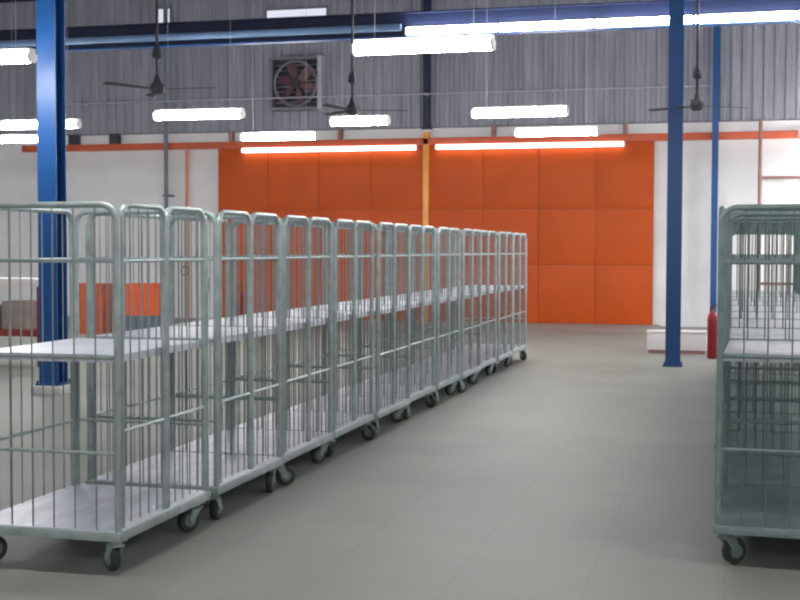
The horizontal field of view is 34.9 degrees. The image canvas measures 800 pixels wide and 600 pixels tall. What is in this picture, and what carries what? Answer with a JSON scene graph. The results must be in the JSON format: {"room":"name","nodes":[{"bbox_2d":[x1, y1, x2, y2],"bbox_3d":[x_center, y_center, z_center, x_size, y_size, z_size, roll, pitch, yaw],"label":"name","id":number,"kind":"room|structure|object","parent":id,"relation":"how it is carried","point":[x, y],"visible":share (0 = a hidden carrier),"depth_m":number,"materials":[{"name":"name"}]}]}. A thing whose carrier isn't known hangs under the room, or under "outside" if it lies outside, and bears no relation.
{"room":"distribution center","nodes":[
{"label":"distribution center","id":0,"kind":"room"},
{"bbox_2d":[0,0,35,2],"bbox_3d":[-3.378,-6.956,9.543,23.500,2.308,33.700,1,2,15],"label":"ceiling","id":1,"kind":"structure","parent":0,"point":[1,1],"depth_m":27.93,"materials":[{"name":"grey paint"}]},
{"bbox_2d":[0,134,36,142],"bbox_3d":[-6.264,-4.722,20.894,1.284,4.260,0.156,1,2,14],"label":"lamp","id":2,"kind":"object","parent":1,"relation":"hanging from","point":[13,138],"visible":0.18,"depth_m":20.92,"materials":[{"name":"white plastic"}]},
{"bbox_2d":[0,101,36,129],"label":"lamp","id":3,"kind":"object","parent":1,"relation":"hanging from","point":[32,124],"depth_m":18.55,"materials":[{"name":"white plastic"}]},
{"bbox_2d":[0,0,37,63],"bbox_3d":[-4.047,-4.599,11.981,1.284,4.744,0.156,1,2,15],"label":"lamp","id":4,"kind":"object","parent":1,"relation":"hanging from","point":[15,55],"visible":1,"depth_m":11.90,"materials":[{"name":"white plastic"}]},
{"bbox_2d":[66,118,81,127],"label":"lamp","id":5,"kind":"object","parent":1,"relation":"hanging from","point":[73,122],"depth_m":18.34,"materials":[{"name":"white plastic"}]},
{"bbox_2d":[103,0,217,96],"bbox_3d":[-2.603,-4.614,14.256,1.121,4.578,1.258,1,2,15],"label":"ceiling fan","id":6,"kind":"object","parent":1,"relation":"hanging from","point":[157,87],"visible":1,"depth_m":14.35,"materials":[{"name":"metal"}]},
{"bbox_2d":[152,0,245,119],"bbox_3d":[-2.700,-4.641,16.985,1.284,4.433,0.156,1,2,14],"label":"lamp","id":7,"kind":"object","parent":1,"relation":"hanging from","point":[212,113],"visible":1,"depth_m":17.00,"materials":[{"name":"white plastic"}]},
{"bbox_2d":[240,131,318,140],"bbox_3d":[-1.932,-4.670,20.269,1.284,4.231,0.156,1,2,15],"label":"lamp","id":8,"kind":"object","parent":1,"relation":"hanging from","point":[284,135],"visible":1,"depth_m":20.28,"materials":[{"name":"white plastic"}]},
{"bbox_2d":[329,91,390,125],"bbox_3d":[-0.561,-4.628,17.786,0.864,4.355,0.156,1,2,16],"label":"lamp","id":9,"kind":"object","parent":1,"relation":"hanging from","point":[378,119],"visible":1,"depth_m":17.80,"materials":[{"name":"white plastic"}]},
{"bbox_2d":[322,0,406,115],"bbox_3d":[-0.567,-4.614,16.323,1.229,4.423,1.204,1,2,15],"label":"ceiling fan","id":10,"kind":"object","parent":1,"relation":"hanging from","point":[351,108],"visible":1,"depth_m":16.47,"materials":[{"name":"metal"}]},
{"bbox_2d":[351,0,495,55],"bbox_3d":[0.207,-4.545,11.139,1.284,4.729,0.156,1,2,15],"label":"lamp","id":11,"kind":"object","parent":1,"relation":"hanging from","point":[477,42],"visible":1,"depth_m":11.17,"materials":[{"name":"white plastic"}]},
{"bbox_2d":[470,65,568,117],"bbox_3d":[1.573,-4.592,16.572,1.284,4.393,0.156,1,2,15],"label":"lamp","id":12,"kind":"object","parent":1,"relation":"hanging from","point":[550,110],"visible":1,"depth_m":16.60,"materials":[{"name":"white plastic"}]},
{"bbox_2d":[514,0,598,136],"bbox_3d":[2.397,-4.615,19.356,1.284,4.219,0.156,1,2,16],"label":"lamp","id":13,"kind":"object","parent":1,"relation":"hanging from","point":[574,130],"visible":1,"depth_m":19.38,"materials":[{"name":"white plastic"}]},
{"bbox_2d":[648,0,748,110],"bbox_3d":[3.699,-4.561,15.705,1.260,4.391,1.107,1,2,15],"label":"ceiling fan","id":14,"kind":"object","parent":1,"relation":"hanging from","point":[696,104],"visible":1,"depth_m":15.90,"materials":[{"name":"metal"}]},
{"bbox_2d":[236,286,242,315],"bbox_3d":[-3.376,0.046,26.670,0.170,0.740,0.174,-2,3,-41],"label":"fire extinguisher","id":15,"kind":"object","parent":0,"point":[241,292],"visible":0.42,"depth_m":26.61,"materials":[{"name":"red metal"}]},
{"bbox_2d":[0,316,799,599],"bbox_3d":[-3.376,1.150,9.967,23.500,0.120,33.500,1,2,15],"label":"floor","id":16,"kind":"structure","parent":0,"point":[582,467],"depth_m":7.53,"materials":[{"name":"concrete"}]},
{"bbox_2d":[0,277,38,366],"bbox_3d":[-5.150,0.269,16.440,1.500,1.110,0.600,1,2,15],"label":"bench","id":17,"kind":"object","parent":16,"relation":"on","point":[15,281],"visible":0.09,"depth_m":16.03,"materials":[{"name":"white laminate"}]},
{"bbox_2d":[0,304,1,327],"bbox_3d":[-5.300,0.211,16.456,0.364,0.303,0.340,1,2,15],"label":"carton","id":18,"kind":"object","parent":17,"relation":"on","point":[0,304],"visible":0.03,"depth_m":16.38,"materials":[{"name":"beige cardboard"}]},
{"bbox_2d":[2,300,36,329],"bbox_3d":[-4.874,0.186,16.344,0.344,0.363,0.340,1,2,15],"label":"carton","id":19,"kind":"object","parent":17,"relation":"on","point":[15,304],"visible":0.7,"depth_m":16.19,"materials":[{"name":"beige cardboard"}]},
{"bbox_2d":[0,328,38,336],"bbox_3d":[-5.150,0.403,16.445,1.460,0.080,0.580,1,2,15],"label":"shelf","id":20,"kind":"object","parent":17,"relation":"attached to","point":[3,332],"depth_m":16.06,"materials":[{"name":"red metal"}]},
{"bbox_2d":[33,0,69,394],"bbox_3d":[-3.566,-2.981,12.975,0.340,7.892,0.340,1,2,15],"label":"steel column","id":21,"kind":"structure","parent":16,"relation":"on","point":[50,14],"depth_m":12.98,"materials":[{"name":"metal"}]},
{"bbox_2d":[79,308,113,333],"bbox_3d":[-5.373,0.367,22.291,0.620,0.440,0.440,1,2,15],"label":"plastic crate","id":22,"kind":"object","parent":16,"relation":"on","point":[82,312],"visible":0.44,"depth_m":22.10,"materials":[{"name":"orange plastic"}]},
{"bbox_2d":[79,283,111,308],"bbox_3d":[-5.372,-0.072,22.273,0.620,0.440,0.440,1,2,15],"label":"plastic crate","id":23,"kind":"object","parent":22,"relation":"on","point":[82,286],"visible":0.48,"depth_m":22.09,"materials":[{"name":"orange plastic"}]},
{"bbox_2d":[0,201,210,570],"bbox_3d":[-1.528,0.383,6.371,0.800,1.712,1.050,1,2,15],"label":"roll cage","id":24,"kind":"object","parent":16,"relation":"on","point":[113,514],"visible":1,"depth_m":6.25,"materials":[{"name":"metal"}]},
{"bbox_2d":[0,338,200,362],"bbox_3d":[-1.527,0.247,6.366,0.734,0.035,0.974,1,2,15],"label":"shelf","id":25,"kind":"object","parent":24,"relation":"attached to","point":[84,347],"depth_m":6.15,"materials":[{"name":"metal"}]},
{"bbox_2d":[126,315,159,330],"bbox_3d":[-4.415,0.430,22.045,0.580,0.340,0.440,1,2,15],"label":"plastic crate","id":26,"kind":"object","parent":16,"relation":"on","point":[152,318],"visible":0.31,"depth_m":21.85,"materials":[{"name":"blue plastic"}]},
{"bbox_2d":[126,283,159,315],"bbox_3d":[-4.413,-0.015,22.027,0.580,0.550,0.440,1,2,15],"label":"plastic crate","id":27,"kind":"object","parent":26,"relation":"on","point":[152,285],"visible":0.63,"depth_m":21.83,"materials":[{"name":"orange plastic"}]},
{"bbox_2d":[85,209,283,518],"bbox_3d":[-1.258,0.339,7.494,0.838,1.712,1.050,1,2,14],"label":"roll cage","id":28,"kind":"object","parent":16,"relation":"on","point":[226,471],"visible":0.7,"depth_m":7.29,"materials":[{"name":"metal"}]},
{"bbox_2d":[96,326,275,344],"bbox_3d":[-1.240,0.203,7.484,0.734,0.035,0.974,1,2,14],"label":"shelf","id":29,"kind":"object","parent":28,"relation":"attached to","point":[249,334],"depth_m":7.31,"materials":[{"name":"metal"}]},
{"bbox_2d":[183,150,188,317],"bbox_3d":[-4.558,-1.398,27.107,0.208,3.585,0.169,1,2,15],"label":"riser pipe","id":30,"kind":"object","parent":16,"relation":"on","point":[186,151],"visible":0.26,"depth_m":27.10,"materials":[{"name":"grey metal"}]},
{"bbox_2d":[169,215,333,485],"bbox_3d":[-0.962,0.298,8.532,0.836,1.712,1.050,1,2,15],"label":"roll cage","id":31,"kind":"object","parent":16,"relation":"on","point":[294,443],"visible":0.62,"depth_m":8.43,"materials":[{"name":"metal"}]},
{"bbox_2d":[175,317,327,330],"bbox_3d":[-0.979,0.161,8.531,0.734,0.035,0.974,1,2,15],"label":"shelf","id":32,"kind":"object","parent":31,"relation":"attached to","point":[307,323],"depth_m":8.41,"materials":[{"name":"metal"}]},
{"bbox_2d":[232,219,376,457],"bbox_3d":[-0.714,0.257,9.577,0.881,1.712,1.050,1,2,14],"label":"roll cage","id":33,"kind":"object","parent":16,"relation":"on","point":[343,422],"visible":0.6,"depth_m":9.43,"materials":[{"name":"metal"}]},
{"bbox_2d":[238,310,368,321],"bbox_3d":[-0.713,0.120,9.572,0.734,0.035,0.974,1,2,14],"label":"shelf","id":34,"kind":"object","parent":33,"relation":"attached to","point":[342,315],"depth_m":9.45,"materials":[{"name":"metal"}]},
{"bbox_2d":[286,222,410,435],"bbox_3d":[-0.442,0.215,10.617,0.842,1.712,1.050,1,2,14],"label":"roll cage","id":35,"kind":"object","parent":16,"relation":"on","point":[394,406],"visible":0.57,"depth_m":10.49,"materials":[{"name":"metal"}]},
{"bbox_2d":[288,304,404,314],"bbox_3d":[-0.422,0.079,10.606,0.734,0.035,0.974,1,2,14],"label":"shelf","id":36,"kind":"object","parent":35,"relation":"attached to","point":[382,309],"depth_m":10.43,"materials":[{"name":"metal"}]},
{"bbox_2d":[326,225,436,418],"bbox_3d":[-0.158,0.175,11.647,0.829,1.712,1.050,1,2,15],"label":"roll cage","id":37,"kind":"object","parent":16,"relation":"on","point":[416,391],"visible":0.53,"depth_m":11.55,"materials":[{"name":"metal"}]},
{"bbox_2d":[338,300,430,307],"bbox_3d":[-0.171,0.038,11.645,0.734,0.035,0.974,1,2,15],"label":"shelf","id":38,"kind":"object","parent":37,"relation":"attached to","point":[413,303],"depth_m":11.53,"materials":[{"name":"metal"}]},
{"bbox_2d":[359,227,460,404],"bbox_3d":[0.112,0.133,12.692,0.800,1.712,1.050,1,2,14],"label":"roll cage","id":39,"kind":"object","parent":16,"relation":"on","point":[449,380],"visible":0.57,"depth_m":12.59,"materials":[{"name":"metal"}]},
{"bbox_2d":[362,296,455,302],"bbox_3d":[0.112,-0.003,12.687,0.734,0.035,0.974,1,2,14],"label":"shelf","id":40,"kind":"object","parent":39,"relation":"attached to","point":[439,299],"depth_m":12.53,"materials":[{"name":"metal"}]},
{"bbox_2d":[389,229,481,392],"bbox_3d":[0.386,0.092,13.726,0.832,1.712,1.050,1,2,14],"label":"roll cage","id":41,"kind":"object","parent":16,"relation":"on","point":[470,371],"visible":0.65,"depth_m":13.61,"materials":[{"name":"metal"}]},
{"bbox_2d":[398,292,477,299],"bbox_3d":[0.399,-0.044,13.717,0.734,0.035,0.974,1,2,14],"label":"shelf","id":42,"kind":"object","parent":41,"relation":"attached to","point":[463,295],"depth_m":13.60,"materials":[{"name":"metal"}]},
{"bbox_2d":[413,230,496,378],"bbox_3d":[0.631,0.051,14.767,0.818,1.712,1.050,1,2,15],"label":"roll cage","id":43,"kind":"object","parent":16,"relation":"on","point":[486,361],"visible":0.44,"depth_m":14.73,"materials":[{"name":"metal"}]},
{"bbox_2d":[425,290,492,294],"bbox_3d":[0.640,-0.085,14.759,0.734,0.035,0.974,1,2,15],"label":"shelf","id":44,"kind":"object","parent":43,"relation":"attached to","point":[484,292],"depth_m":14.64,"materials":[{"name":"metal"}]},
{"bbox_2d":[443,231,513,372],"bbox_3d":[0.923,0.011,15.796,0.822,1.712,1.050,1,2,14],"label":"roll cage","id":45,"kind":"object","parent":16,"relation":"on","point":[501,354],"visible":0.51,"depth_m":15.69,"materials":[{"name":"metal"}]},
{"bbox_2d":[443,287,510,291],"bbox_3d":[0.934,-0.126,15.787,0.734,0.035,0.974,1,2,14],"label":"shelf","id":46,"kind":"object","parent":45,"relation":"attached to","point":[499,289],"depth_m":15.67,"materials":[{"name":"metal"}]},
{"bbox_2d":[455,233,526,365],"bbox_3d":[1.194,-0.030,16.830,0.859,1.712,1.050,1,2,15],"label":"roll cage","id":47,"kind":"object","parent":16,"relation":"on","point":[517,347],"visible":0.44,"depth_m":16.73,"materials":[{"name":"metal"}]},
{"bbox_2d":[460,285,523,289],"bbox_3d":[1.204,-0.167,16.822,0.734,0.035,0.974,1,2,15],"label":"shelf","id":48,"kind":"object","parent":47,"relation":"attached to","point":[519,287],"depth_m":16.67,"materials":[{"name":"metal"}]},
{"bbox_2d":[663,0,684,366],"bbox_3d":[3.525,-2.944,16.224,0.245,7.597,0.245,1,2,15],"label":"steel column","id":49,"kind":"structure","parent":16,"relation":"on","point":[676,7],"depth_m":16.20,"materials":[{"name":"metal"}]},
{"bbox_2d":[646,329,706,353],"bbox_3d":[4.027,0.606,18.468,0.860,0.325,0.380,1,2,15],"label":"box","id":50,"kind":"object","parent":16,"relation":"on","point":[692,341],"visible":0.65,"depth_m":18.27,"materials":[{"name":"white laminate"}]},
{"bbox_2d":[707,303,716,358],"bbox_3d":[4.307,0.428,17.506,0.140,0.760,0.166,-2,3,-40],"label":"fire extinguisher","id":51,"kind":"object","parent":16,"relation":"on","point":[712,316],"visible":0.93,"depth_m":17.46,"materials":[{"name":"red metal"}]},
{"bbox_2d":[710,26,719,312],"bbox_3d":[5.990,-3.007,24.153,0.180,7.099,0.180,1,2,15],"label":"steel column","id":52,"kind":"structure","parent":16,"relation":"on","point":[716,29],"depth_m":24.11,"materials":[{"name":"metal"}]},
{"bbox_2d":[713,204,799,563],"bbox_3d":[2.031,0.394,6.369,0.837,1.712,1.050,1,2,16],"label":"roll cage","id":53,"kind":"object","parent":16,"relation":"on","point":[745,510],"visible":1,"depth_m":6.05,"materials":[{"name":"metal"}]},
{"bbox_2d":[723,340,799,362],"bbox_3d":[2.013,0.257,6.368,0.734,0.035,0.974,1,2,16],"label":"shelf","id":54,"kind":"object","parent":53,"relation":"attached to","point":[755,350],"depth_m":6.13,"materials":[{"name":"grey metal"}]},
{"bbox_2d":[728,212,799,488],"bbox_3d":[2.296,0.352,7.426,0.875,1.712,1.050,1,2,16],"label":"roll cage","id":55,"kind":"object","parent":16,"relation":"on","point":[755,465],"visible":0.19,"depth_m":7.47,"materials":[{"name":"metal"}]},
{"bbox_2d":[730,328,799,339],"bbox_3d":[2.298,0.216,7.420,0.734,0.035,0.974,1,2,16],"label":"shelf","id":56,"kind":"object","parent":55,"relation":"attached to","point":[735,333],"depth_m":7.37,"materials":[{"name":"grey metal"}]},
{"bbox_2d":[730,221,799,457],"bbox_3d":[2.563,0.310,8.481,0.825,1.712,1.050,1,2,16],"label":"roll cage","id":57,"kind":"object","parent":16,"relation":"on","point":[754,439],"visible":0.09,"depth_m":8.51,"materials":[{"name":"metal"}]},
{"bbox_2d":[731,319,799,327],"bbox_3d":[2.551,0.174,8.479,0.734,0.035,0.974,1,2,16],"label":"shelf","id":58,"kind":"object","parent":57,"relation":"attached to","point":[752,323],"depth_m":8.45,"materials":[{"name":"grey metal"}]},
{"bbox_2d":[730,224,799,433],"bbox_3d":[2.831,0.268,9.537,0.862,1.712,1.050,1,2,16],"label":"roll cage","id":59,"kind":"object","parent":16,"relation":"on","point":[734,315],"visible":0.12,"depth_m":9.43,"materials":[{"name":"metal"}]},
{"bbox_2d":[731,311,799,318],"bbox_3d":[2.841,0.132,9.529,0.734,0.035,0.974,1,2,16],"label":"shelf","id":60,"kind":"object","parent":59,"relation":"attached to","point":[734,315],"depth_m":9.49,"materials":[{"name":"grey metal"}]},
{"bbox_2d":[730,227,799,413],"bbox_3d":[3.121,0.227,10.587,0.864,1.712,1.050,1,2,16],"label":"roll cage","id":61,"kind":"object","parent":16,"relation":"on","point":[733,403],"visible":0.12,"depth_m":10.46,"materials":[{"name":"metal"}]},
{"bbox_2d":[731,306,799,311],"bbox_3d":[3.119,0.090,10.582,0.734,0.035,0.974,1,2,16],"label":"shelf","id":62,"kind":"object","parent":61,"relation":"attached to","point":[734,308],"depth_m":10.46,"materials":[{"name":"grey metal"}]},
{"bbox_2d":[730,229,799,397],"bbox_3d":[3.398,0.185,11.640,0.861,1.712,1.050,1,2,16],"label":"roll cage","id":63,"kind":"object","parent":16,"relation":"on","point":[733,387],"visible":0.09,"depth_m":11.62,"materials":[{"name":"metal"}]},
{"bbox_2d":[732,301,799,305],"bbox_3d":[3.387,0.049,11.638,0.734,0.035,0.974,1,2,16],"label":"shelf","id":64,"kind":"object","parent":63,"relation":"attached to","point":[734,303],"depth_m":11.61,"materials":[{"name":"grey metal"}]},
{"bbox_2d":[730,231,799,385],"bbox_3d":[3.667,0.143,12.696,0.837,1.712,1.050,1,2,16],"label":"roll cage","id":65,"kind":"object","parent":16,"relation":"on","point":[733,376],"visible":0.09,"depth_m":12.80,"materials":[{"name":"metal"}]},
{"bbox_2d":[732,297,798,300],"bbox_3d":[3.650,0.007,12.695,0.734,0.035,0.974,1,2,16],"label":"shelf","id":66,"kind":"object","parent":65,"relation":"attached to","point":[733,298],"depth_m":12.56,"materials":[{"name":"grey metal"}]},
{"bbox_2d":[731,234,798,365],"bbox_3d":[4.215,0.060,14.805,0.800,1.712,1.050,1,2,16],"label":"roll cage","id":67,"kind":"object","parent":16,"relation":"on","point":[797,240],"visible":0.1,"depth_m":14.50,"materials":[{"name":"metal"}]},
{"bbox_2d":[732,290,794,293],"bbox_3d":[4.215,-0.076,14.799,0.734,0.035,0.974,1,2,16],"label":"shelf","id":68,"kind":"object","parent":67,"relation":"attached to","point":[733,291],"depth_m":14.62,"materials":[{"name":"grey metal"}]},
{"bbox_2d":[731,232,799,374],"bbox_3d":[3.932,0.102,13.753,0.800,1.712,1.050,1,2,16],"label":"roll cage","id":69,"kind":"object","parent":16,"relation":"on","point":[750,371],"visible":0.09,"depth_m":13.76,"materials":[{"name":"metal"}]},
{"bbox_2d":[732,293,798,296],"bbox_3d":[3.933,-0.035,13.747,0.734,0.035,0.974,1,2,16],"label":"shelf","id":70,"kind":"object","parent":69,"relation":"attached to","point":[733,294],"depth_m":13.65,"materials":[{"name":"grey metal"}]},
{"bbox_2d":[758,120,799,290],"bbox_3d":[8.078,-1.411,23.799,2.670,3.950,0.070,1,2,15],"label":"frame","id":71,"kind":"object","parent":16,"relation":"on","point":[760,177],"visible":0.41,"depth_m":24.04,"materials":[{"name":"white metal"}]},
{"bbox_2d":[0,0,799,326],"bbox_3d":[0.804,-3.193,25.898,23.500,7.300,0.250,1,2,15],"label":"wall","id":72,"kind":"structure","parent":0,"point":[759,70],"depth_m":25.93,"materials":[{"name":"grey metal"}]},
{"bbox_2d":[11,0,11,36],"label":"lamp","id":73,"kind":"object","parent":72,"relation":"hanging from","point":[11,0],"depth_m":18.57,"materials":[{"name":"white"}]},
{"bbox_2d":[67,33,67,86],"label":"lamp","id":74,"kind":"object","parent":72,"relation":"hanging from","point":[67,33],"depth_m":18.37,"materials":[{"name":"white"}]},
{"bbox_2d":[158,7,171,22],"bbox_3d":[-5.042,-6.063,27.151,0.360,0.380,0.040,1,2,15],"label":"window","id":75,"kind":"structure","parent":72,"relation":"in","point":[160,9],"depth_m":27.15,"materials":[{"name":"white glass"}]},
{"bbox_2d":[162,0,174,207],"bbox_3d":[-4.943,-3.059,27.130,0.120,6.900,0.350,1,2,15],"label":"downpipe","id":76,"kind":"object","parent":72,"relation":"attached to","point":[166,195],"visible":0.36,"depth_m":26.95,"materials":[{"name":"grey metal"}]},
{"bbox_2d":[269,55,324,111],"bbox_3d":[-2.131,-4.481,26.345,1.140,1.100,0.260,1,2,15],"label":"exhaust fan","id":77,"kind":"object","parent":72,"relation":"attached to","point":[317,87],"visible":1,"depth_m":26.32,"materials":[{"name":"grey metal"}]},
{"bbox_2d":[265,6,328,17],"bbox_3d":[-2.148,-5.914,26.407,1.380,0.320,0.040,1,2,15],"label":"window","id":78,"kind":"structure","parent":72,"relation":"in","point":[316,10],"depth_m":26.39,"materials":[{"name":"white glass"}]},
{"bbox_2d":[218,145,422,320],"bbox_3d":[-1.685,-1.379,26.392,4.480,3.580,0.142,1,2,15],"label":"door","id":79,"kind":"structure","parent":72,"relation":"in","point":[375,187],"depth_m":26.33,"materials":[{"name":"orange metal"}]},
{"bbox_2d":[240,145,417,152],"bbox_3d":[-1.488,-3.112,26.208,3.810,0.100,0.107,1,2,15],"label":"light strip","id":80,"kind":"object","parent":79,"relation":"attached to","point":[399,147],"visible":1,"depth_m":26.16,"materials":[{"name":"white plastic"}]},
{"bbox_2d":[66,85,709,105],"bbox_3d":[-0.773,-4.150,25.941,13.800,0.040,0.346,1,2,15],"label":"conduit pipe","id":81,"kind":"object","parent":72,"relation":"attached to","point":[686,86],"visible":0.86,"depth_m":25.64,"materials":[{"name":"grey metal"}]},
{"bbox_2d":[22,123,799,151],"bbox_3d":[1.869,-3.301,25.417,21.000,0.360,0.200,1,2,15],"label":"pipe","id":82,"kind":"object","parent":72,"relation":"attached to","point":[74,141],"depth_m":25.82,"materials":[{"name":"metal"}]},
{"bbox_2d":[183,317,659,331],"bbox_3d":[0.354,0.474,25.147,9.300,0.030,1.790,1,2,15],"label":"trim","id":83,"kind":"structure","parent":72,"relation":"attached to","point":[530,326],"depth_m":24.23,"materials":[{"name":"paint"}]},
{"bbox_2d":[423,132,429,320],"bbox_3d":[0.532,-1.469,25.815,0.120,3.860,0.160,1,2,15],"label":"trim","id":84,"kind":"structure","parent":72,"relation":"attached to","point":[425,134],"depth_m":25.71,"materials":[{"name":"metal"}]},
{"bbox_2d":[421,0,431,129],"bbox_3d":[0.545,-4.922,25.686,0.200,2.930,0.150,1,2,15],"label":"steel column","id":85,"kind":"structure","parent":72,"relation":"attached to","point":[426,3],"depth_m":25.66,"materials":[{"name":"metal"}]},
{"bbox_2d":[66,118,799,135],"bbox_3d":[1.844,-3.490,25.509,21.100,0.030,0.060,1,2,15],"label":"trim","id":86,"kind":"structure","parent":72,"relation":"attached to","point":[798,118],"depth_m":25.72,"materials":[{"name":"metal"}]},
{"bbox_2d":[429,141,653,324],"bbox_3d":[2.749,-1.320,25.245,4.480,3.580,0.142,1,2,15],"label":"door","id":87,"kind":"structure","parent":72,"relation":"in","point":[585,214],"depth_m":25.12,"materials":[{"name":"orange metal"}]},
{"bbox_2d":[434,141,624,149],"bbox_3d":[2.539,-3.058,25.166,3.790,0.100,0.107,1,2,15],"label":"light strip","id":88,"kind":"object","parent":87,"relation":"attached to","point":[619,143],"visible":1,"depth_m":25.12,"materials":[{"name":"white plastic"}]},
{"bbox_3d":[-14.859,-3.604,12.653,0.200,9.098,33.300,1,2,15],"label":"wall","id":89,"kind":"structure","parent":0,"visible":0},
{"bbox_2d":[0,24,401,47],"bbox_3d":[-6.338,-3.782,18.888,13.130,0.100,0.098,1,2,15],"label":"conduit pipe","id":90,"kind":"object","parent":89,"relation":"attached to","point":[385,27],"visible":1,"depth_m":17.86,"materials":[{"name":"metal"}]},
{"bbox_2d":[0,0,799,51],"bbox_3d":[-1.306,-3.770,17.713,23.460,0.340,0.150,1,2,15],"label":"roof beam","id":91,"kind":"structure","parent":89,"relation":"attached to","point":[652,8],"depth_m":17.29,"materials":[{"name":"blue metal"}]},
{"bbox_2d":[404,24,497,34],"bbox_3d":[0.693,-3.646,17.133,1.284,0.106,0.098,1,2,15],"label":"lamp","id":92,"kind":"object","parent":91,"relation":"attached to","point":[481,27],"visible":1,"depth_m":17.10,"materials":[{"name":"white plastic"}]},
{"bbox_2d":[497,19,593,31],"bbox_3d":[1.922,-3.629,16.815,1.284,0.106,0.098,1,2,15],"label":"lamp","id":93,"kind":"object","parent":91,"relation":"attached to","point":[575,24],"visible":1,"depth_m":16.78,"materials":[{"name":"white plastic"}]},
{"bbox_2d":[593,15,693,27],"bbox_3d":[3.152,-3.613,16.497,1.284,0.106,0.098,1,2,15],"label":"lamp","id":94,"kind":"object","parent":91,"relation":"attached to","point":[648,21],"visible":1,"depth_m":16.48,"materials":[{"name":"white plastic"}]},
{"bbox_2d":[693,11,796,23],"bbox_3d":[4.381,-3.597,16.179,1.284,0.106,0.098,1,2,15],"label":"lamp","id":95,"kind":"object","parent":91,"relation":"attached to","point":[790,15],"visible":1,"depth_m":16.14,"materials":[{"name":"white plastic"}]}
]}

